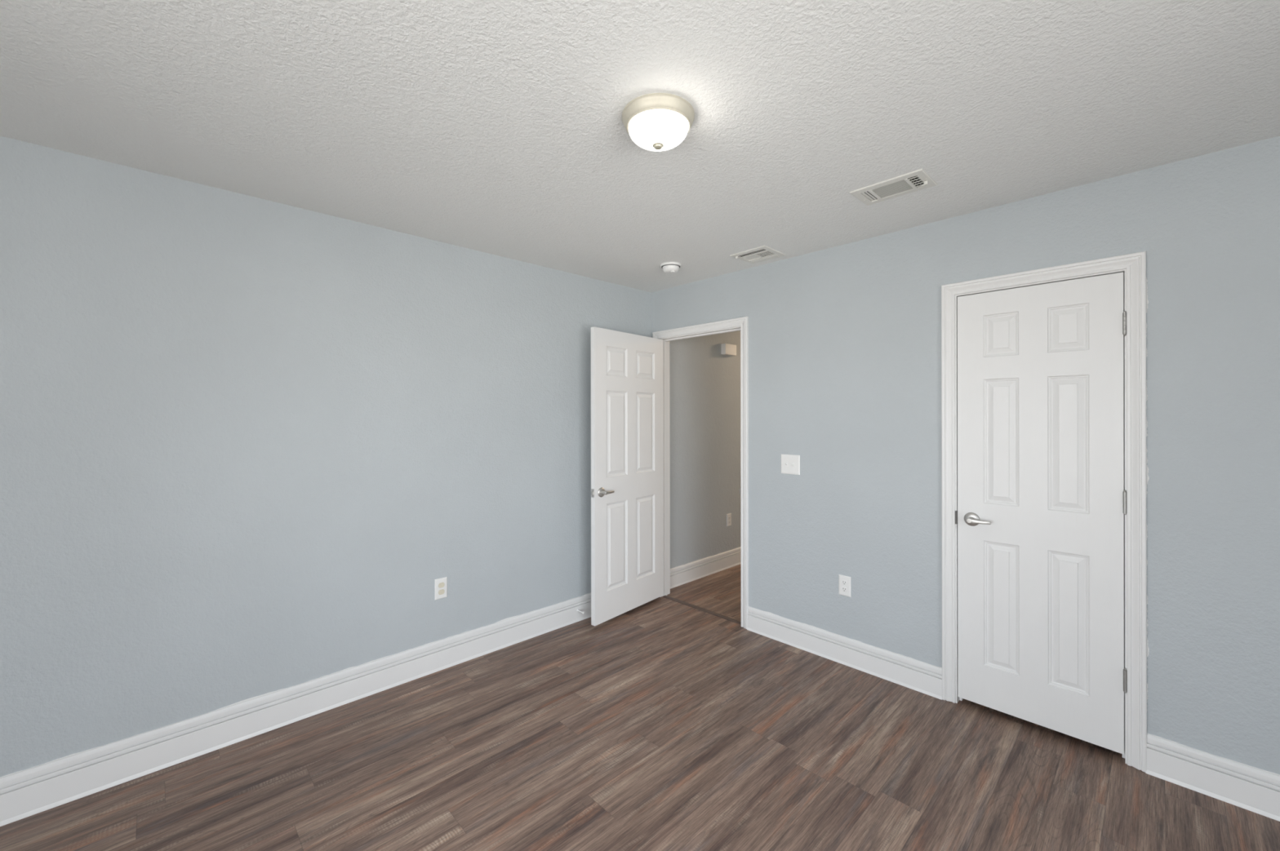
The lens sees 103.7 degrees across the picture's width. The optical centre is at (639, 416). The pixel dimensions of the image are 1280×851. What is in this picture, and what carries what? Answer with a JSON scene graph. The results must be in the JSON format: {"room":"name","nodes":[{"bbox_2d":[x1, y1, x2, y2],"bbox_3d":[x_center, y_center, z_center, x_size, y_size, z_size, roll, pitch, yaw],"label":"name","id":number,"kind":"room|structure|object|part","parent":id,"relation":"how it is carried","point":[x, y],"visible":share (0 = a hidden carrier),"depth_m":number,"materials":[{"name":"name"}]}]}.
{"room":"empty bedroom","nodes":[
{"label":"empty bedroom","id":0,"kind":"room"},
{"bbox_2d":[0,136,741,777],"bbox_3d":[-0.061,0.223,3.996,8.715,2.440,0.115,0,0,-44],"label":"wall","id":1,"kind":"structure","parent":0,"point":[246,442],"depth_m":2.31,"materials":[{"name":"blue paint"}]},
{"bbox_2d":[0,593,591,826],"bbox_3d":[-1.481,1.363,2.528,4.400,0.164,0.020,0,0,-44],"label":"baseboard","id":2,"kind":"structure","parent":1,"relation":"attached to","point":[25,793],"depth_m":2.25,"materials":[{"name":"white paint"}]},
{"bbox_2d":[434,577,447,599],"bbox_3d":[-1.135,0.986,2.870,0.071,0.117,0.010,0,0,-44],"label":"wall outlet","id":3,"kind":"object","parent":1,"relation":"attached to","point":[440,584],"visible":1,"depth_m":2.87,"materials":[{"name":"white plastic"}]},
{"bbox_2d":[438,589,444,595],"bbox_3d":[-1.133,1.006,2.869,0.034,0.028,0.006,0,0,-44],"label":"receptacle","id":4,"kind":"object","parent":3,"relation":"attached to","point":[441,592],"depth_m":2.87,"materials":[{"name":"beige plastic"}]},
{"bbox_2d":[438,582,444,588],"bbox_3d":[-1.133,0.967,2.869,0.034,0.028,0.006,0,0,-44],"label":"receptacle","id":5,"kind":"object","parent":3,"relation":"attached to","point":[441,585],"depth_m":2.87,"materials":[{"name":"beige plastic"}]},
{"bbox_2d":[670,546,741,589],"bbox_3d":[1.653,1.363,5.556,4.085,0.155,0.020,0,0,-44],"label":"baseboard","id":6,"kind":"structure","parent":1,"relation":"attached to","point":[685,574],"depth_m":4.51,"materials":[{"name":"white paint"}]},
{"bbox_2d":[720,343,736,355],"bbox_3d":[0.839,-0.624,4.751,0.176,0.102,0.052,0,0,-44],"label":"door chime","id":7,"kind":"object","parent":1,"relation":"attached to","point":[727,349],"visible":1,"depth_m":4.71,"materials":[{"name":"white plastic"}]},
{"bbox_2d":[726,513,731,526],"bbox_3d":[0.850,0.992,4.788,0.071,0.117,0.009,0,0,-44],"label":"wall outlet","id":8,"kind":"object","parent":1,"relation":"attached to","point":[728,516],"visible":1,"depth_m":4.78,"materials":[{"name":"white plastic"}]},
{"bbox_2d":[0,0,1279,293],"bbox_3d":[1.478,-1.049,2.484,8.830,0.100,4.430,0,0,-44],"label":"ceiling","id":9,"kind":"structure","parent":0,"point":[496,127],"depth_m":1.59,"materials":[{"name":"white paint"}]},
{"bbox_2d":[622,93,694,151],"bbox_3d":[0.060,-0.943,1.671,0.241,0.109,0.241,0,0,-44],"label":"ceiling light","id":10,"kind":"object","parent":9,"relation":"attached to","point":[654,122],"visible":1,"depth_m":1.60,"materials":[{"name":"white glass"}]},
{"bbox_3d":[0.060,-0.933,1.671,0.199,0.063,0.199,0,0,-44],"label":"lamp shade","id":11,"kind":"part","parent":10,"relation":"part of","materials":[{"name":"white glass"}]},
{"bbox_2d":[660,262,681,274],"bbox_3d":[0.204,-0.969,3.322,0.137,0.056,0.137,0,0,-44],"label":"smoke detector","id":12,"kind":"object","parent":9,"relation":"attached to","point":[671,268],"visible":1,"depth_m":3.28,"materials":[{"name":"white plastic"}]},
{"bbox_2d":[729,245,786,264],"bbox_3d":[0.733,-1.058,3.119,0.248,0.161,0.248,0,0,-44],"label":"ceiling vent","id":13,"kind":"object","parent":9,"relation":"in","point":[761,254],"visible":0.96,"depth_m":3.12,"materials":[{"name":"white metal"}]},
{"bbox_2d":[849,168,937,205],"bbox_3d":[1.108,-1.058,2.205,0.198,0.162,0.296,0,0,-44],"label":"ceiling vent","id":14,"kind":"object","parent":9,"relation":"in","point":[917,180],"visible":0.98,"depth_m":2.19,"materials":[{"name":"white metal"}]},
{"bbox_3d":[1.205,-0.985,2.126,0.010,0.015,0.024,0,0,-44],"label":"damper lever","id":15,"kind":"part","parent":14,"relation":"part of","materials":[{"name":"white metal"}]},
{"bbox_2d":[0,596,1279,850],"bbox_3d":[-0.031,1.443,1.023,4.495,0.001,4.300,0,0,-44],"label":"floor","id":16,"kind":"structure","parent":0,"point":[662,724],"depth_m":2.03,"materials":[{"name":"brown wood"}]},
{"bbox_2d":[662,595,741,625],"bbox_3d":[0.455,1.439,3.749,0.044,0.006,0.742,0,0,-44],"label":"transition strip","id":17,"kind":"object","parent":16,"relation":"on","point":[733,620],"visible":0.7,"depth_m":3.72,"materials":[{"name":"brown wood"}]},
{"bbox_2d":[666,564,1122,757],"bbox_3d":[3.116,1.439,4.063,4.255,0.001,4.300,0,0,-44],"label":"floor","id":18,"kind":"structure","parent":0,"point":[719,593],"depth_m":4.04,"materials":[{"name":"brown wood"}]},
{"bbox_2d":[651,135,1279,776],"bbox_3d":[1.633,0.220,2.552,0.115,2.440,4.315,0,0,-44],"label":"wall","id":19,"kind":"structure","parent":0,"point":[845,340],"depth_m":2.24,"materials":[{"name":"blue paint"}]},
{"bbox_2d":[591,327,663,626],"bbox_3d":[-0.075,0.407,3.683,0.146,2.015,0.780,0,0,40],"label":"door","id":20,"kind":"structure","parent":19,"relation":"in","point":[627,478],"depth_m":3.63,"materials":[{"name":"white paint"}]},
{"bbox_3d":[-0.322,0.522,3.389,0.025,0.057,0.011,0,0,40],"label":"latch plate","id":21,"kind":"part","parent":20,"relation":"part of","materials":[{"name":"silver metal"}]},
{"bbox_3d":[-0.216,0.521,3.436,0.046,0.025,0.097,0,0,40],"label":"lever","id":22,"kind":"part","parent":20,"relation":"part of","materials":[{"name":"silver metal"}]},
{"bbox_2d":[652,316,748,629],"bbox_3d":[0.466,0.386,3.761,0.153,2.113,0.892,0,0,-44],"label":"door frame","id":23,"kind":"structure","parent":19,"relation":"attached to","point":[740,324],"depth_m":3.51,"materials":[{"name":"white paint"}]},
{"bbox_3d":[0.514,0.385,3.808,0.019,2.111,0.892,0,0,-44],"label":"casing","id":24,"kind":"part","parent":23,"relation":"part of","materials":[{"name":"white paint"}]},
{"bbox_3d":[0.465,0.417,3.760,0.032,2.050,0.766,0,0,-44],"label":"door stop moulding","id":25,"kind":"part","parent":23,"relation":"part of","materials":[{"name":"white paint"}]},
{"bbox_2d":[781,454,799,475],"bbox_3d":[0.944,0.307,3.170,0.018,0.123,0.131,0,0,-44],"label":"light switch","id":26,"kind":"object","parent":19,"relation":"attached to","point":[790,464],"visible":1,"depth_m":3.17,"materials":[{"name":"white plastic"}]},
{"bbox_2d":[746,606,942,700],"bbox_3d":[1.133,1.364,2.974,0.020,0.154,1.166,0,0,-44],"label":"baseboard","id":27,"kind":"structure","parent":19,"relation":"attached to","point":[918,676],"depth_m":2.88,"materials":[{"name":"white paint"}]},
{"bbox_2d":[838,574,850,597],"bbox_3d":[1.190,0.989,2.923,0.009,0.117,0.071,0,0,-44],"label":"wall outlet","id":28,"kind":"object","parent":19,"relation":"attached to","point":[844,582],"visible":1,"depth_m":2.92,"materials":[{"name":"white plastic"}]},
{"bbox_2d":[841,586,847,592],"bbox_3d":[1.188,1.009,2.922,0.004,0.028,0.034,0,0,-44],"label":"receptacle","id":29,"kind":"object","parent":28,"relation":"attached to","point":[844,589],"depth_m":2.92,"materials":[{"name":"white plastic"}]},
{"bbox_2d":[841,580,847,585],"bbox_3d":[1.188,0.970,2.922,0.004,0.028,0.034,0,0,-44],"label":"receptacle","id":30,"kind":"object","parent":28,"relation":"attached to","point":[843,582],"depth_m":2.92,"materials":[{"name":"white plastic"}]},
{"bbox_2d":[957,272,1127,755],"bbox_3d":[1.794,0.405,2.291,0.090,2.002,0.613,0,0,-44],"label":"door","id":31,"kind":"structure","parent":19,"relation":"in","point":[1042,498],"depth_m":2.28,"materials":[{"name":"white paint"}]},
{"bbox_3d":[1.635,0.508,2.424,0.046,0.025,0.097,0,0,-44],"label":"lever","id":32,"kind":"part","parent":31,"relation":"part of","materials":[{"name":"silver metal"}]},
{"bbox_2d":[941,251,1146,772],"bbox_3d":[1.832,0.388,2.333,0.134,2.104,0.733,0,0,-44],"label":"door frame","id":33,"kind":"structure","parent":19,"relation":"attached to","point":[1133,266],"depth_m":2.08,"materials":[{"name":"white paint"}]},
{"bbox_3d":[1.593,0.508,2.525,0.041,0.065,0.007,0,0,-44],"label":"strike plate","id":34,"kind":"part","parent":33,"relation":"part of","materials":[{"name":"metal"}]},
{"bbox_2d":[1145,733,1279,822],"bbox_3d":[2.525,1.362,1.534,0.020,0.154,1.384,0,0,-44],"label":"baseboard","id":35,"kind":"structure","parent":19,"relation":"attached to","point":[1257,791],"depth_m":1.90,"materials":[{"name":"white paint"}]}
]}

